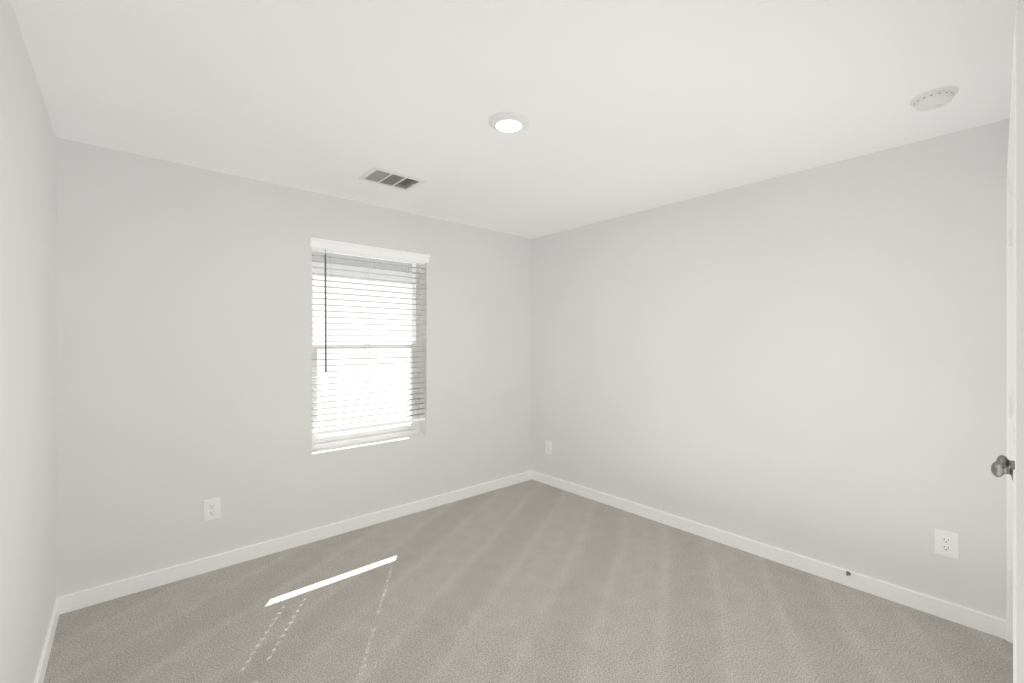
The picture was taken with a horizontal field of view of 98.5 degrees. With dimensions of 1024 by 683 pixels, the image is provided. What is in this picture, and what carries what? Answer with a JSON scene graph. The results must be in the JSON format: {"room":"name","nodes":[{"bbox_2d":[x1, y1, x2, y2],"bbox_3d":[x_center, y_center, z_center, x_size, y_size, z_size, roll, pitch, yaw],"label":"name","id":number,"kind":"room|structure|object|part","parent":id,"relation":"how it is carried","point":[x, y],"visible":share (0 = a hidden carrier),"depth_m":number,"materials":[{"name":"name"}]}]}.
{"room":"empty bedroom","nodes":[
{"label":"empty bedroom","id":0,"kind":"room"},
{"bbox_2d":[0,0,58,682],"bbox_3d":[-1.212,0.176,0.865,0.183,2.440,3.900,0,0,-41],"label":"wall","id":1,"kind":"structure","parent":0,"point":[27,367],"depth_m":1.57,"materials":[{"name":"grey paint"}]},
{"bbox_2d":[56,137,531,614],"bbox_3d":[-1.115,0.176,3.425,3.710,2.440,0.183,0,0,-41],"label":"wall","id":2,"kind":"structure","parent":0,"point":[183,342],"depth_m":2.75,"materials":[{"name":"grey paint"}]},
{"bbox_2d":[204,498,220,521],"bbox_3d":[-1.827,1.024,2.689,0.086,0.127,0.008,0,0,-41],"label":"outlet","id":3,"kind":"object","parent":2,"relation":"attached to","point":[212,509],"visible":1,"depth_m":2.69,"materials":[{"name":"white plastic"}]},
{"bbox_2d":[312,251,419,449],"bbox_3d":[-1.145,0.037,3.480,0.911,1.493,0.072,0,0,-41],"label":"window unit","id":4,"kind":"structure","parent":2,"relation":"in","point":[342,439],"depth_m":3.50,"materials":[{"name":"white plastic"}]},
{"bbox_2d":[310,237,429,434],"bbox_3d":[-1.064,-0.028,3.387,0.939,1.378,0.100,0,0,-41],"label":"window blind","id":5,"kind":"object","parent":4,"relation":"attached to","point":[332,247],"visible":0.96,"depth_m":3.35,"materials":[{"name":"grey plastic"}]},
{"bbox_3d":[-1.078,0.649,3.403,0.899,0.023,0.050,0,0,-41],"label":"rail","id":6,"kind":"part","parent":5,"relation":"part of","materials":[{"name":"white plastic"}]},
{"bbox_2d":[11,0,1017,238],"bbox_3d":[0.112,-1.104,2.030,3.770,0.120,3.900,0,0,-41],"label":"ceiling","id":7,"kind":"structure","parent":0,"point":[626,107],"depth_m":1.83,"materials":[{"name":"white paint"}]},
{"bbox_2d":[358,167,425,190],"bbox_3d":[-0.773,-1.038,2.842,0.350,0.029,0.250,0,0,-41],"label":"ceiling vent","id":8,"kind":"object","parent":7,"relation":"in","point":[383,177],"visible":1,"depth_m":2.83,"materials":[{"name":"white metal"}]},
{"bbox_2d":[489,111,528,132],"bbox_3d":[-0.015,-1.032,2.094,0.192,0.024,0.192,0,0,-41],"label":"recessed light","id":9,"kind":"object","parent":7,"relation":"in","point":[508,122],"visible":1,"depth_m":2.06,"materials":[{"name":"white plastic"}]},
{"bbox_2d":[909,86,958,110],"bbox_3d":[1.795,-1.024,1.879,0.152,0.040,0.152,0,0,-41],"label":"smoke detector","id":10,"kind":"object","parent":7,"relation":"attached to","point":[935,98],"visible":1,"depth_m":1.85,"materials":[{"name":"white plastic"}]},
{"bbox_2d":[43,480,1012,682],"bbox_3d":[0.112,1.456,2.030,3.770,0.120,3.900,0,0,-41],"label":"floor","id":11,"kind":"structure","parent":0,"point":[531,581],"depth_m":2.23,"materials":[{"name":"beige carpet"}]},
{"bbox_2d":[532,118,1009,639],"bbox_3d":[1.436,0.176,3.195,0.183,2.440,3.900,0,0,-41],"label":"wall","id":12,"kind":"structure","parent":0,"point":[810,363],"depth_m":2.66,"materials":[{"name":"grey paint"}]},
{"bbox_2d":[545,440,551,454],"bbox_3d":[0.356,1.033,4.297,0.008,0.127,0.086,0,0,-41],"label":"outlet","id":13,"kind":"object","parent":12,"relation":"attached to","point":[548,447],"visible":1,"depth_m":4.29,"materials":[{"name":"white plastic"}]},
{"bbox_2d":[935,529,958,558],"bbox_3d":[2.185,1.018,2.219,0.008,0.127,0.086,0,0,-41],"label":"outlet","id":14,"kind":"object","parent":12,"relation":"attached to","point":[947,543],"visible":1,"depth_m":2.21,"materials":[{"name":"white plastic"}]},
{"bbox_2d":[1007,225,1010,588],"bbox_3d":[2.311,0.303,2.034,0.014,1.681,0.040,0,0,-41],"label":"closet hinges","id":15,"kind":"object","parent":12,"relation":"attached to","point":[1008,409],"visible":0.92,"depth_m":2.04,"materials":[{"name":"white metal"}]},
{"bbox_2d":[1018,0,1023,9],"bbox_3d":[1.581,0.176,1.293,2.182,2.440,0.162,0,0,-41],"label":"wall","id":16,"kind":"structure","parent":0,"point":[1020,4],"depth_m":1.22,"materials":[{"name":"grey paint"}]},
{"bbox_2d":[1013,437,1014,460],"bbox_3d":[2.048,0.348,1.769,0.740,2.068,0.051,0,0,-41],"label":"closet door","id":17,"kind":"structure","parent":16,"relation":"in","point":[1013,449],"depth_m":1.94,"materials":[{"name":"white wood"}]},
{"bbox_2d":[1013,176,1014,682],"bbox_3d":[1.489,0.348,1.278,0.740,2.068,0.051,0,0,-41],"label":"closet door","id":18,"kind":"structure","parent":16,"relation":"in","point":[1014,425],"depth_m":1.45,"materials":[{"name":"white wood"}]},
{"bbox_2d":[991,455,1014,479],"bbox_3d":[1.742,0.441,1.556,0.204,0.064,0.059,0,0,-37],"label":"door knob","id":19,"kind":"object","parent":18,"relation":"attached to","point":[1001,465],"depth_m":1.51,"materials":[{"name":"grey metal"}]},
{"bbox_3d":[1.796,0.441,1.598,0.064,0.064,0.057,0,0,-41],"label":"closet door knob","id":20,"kind":"part","parent":19,"relation":"part of","materials":[{"name":"grey metal"}]},
{"bbox_2d":[1006,8,1023,682],"bbox_3d":[1.776,0.322,1.487,1.586,2.149,0.157,0,0,-41],"label":"door","id":21,"kind":"structure","parent":16,"relation":"attached to","point":[1015,164],"depth_m":1.00,"materials":[{"name":"white wood"}]},
{"label":"outside","id":22,"kind":"structure","parent":0,"visible":0},
{"bbox_2d":[313,276,411,436],"bbox_3d":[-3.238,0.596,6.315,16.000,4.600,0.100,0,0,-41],"label":"window glass","id":23,"kind":"object","parent":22,"point":[393,336],"depth_m":7.00,"materials":[{"name":"glass"}]},
{"bbox_2d":[313,251,411,284],"bbox_3d":[-2.940,-1.140,5.976,16.000,0.533,0.743,0,0,-41],"label":"eave","id":24,"kind":"object","parent":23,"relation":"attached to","point":[372,276],"depth_m":6.31}
]}

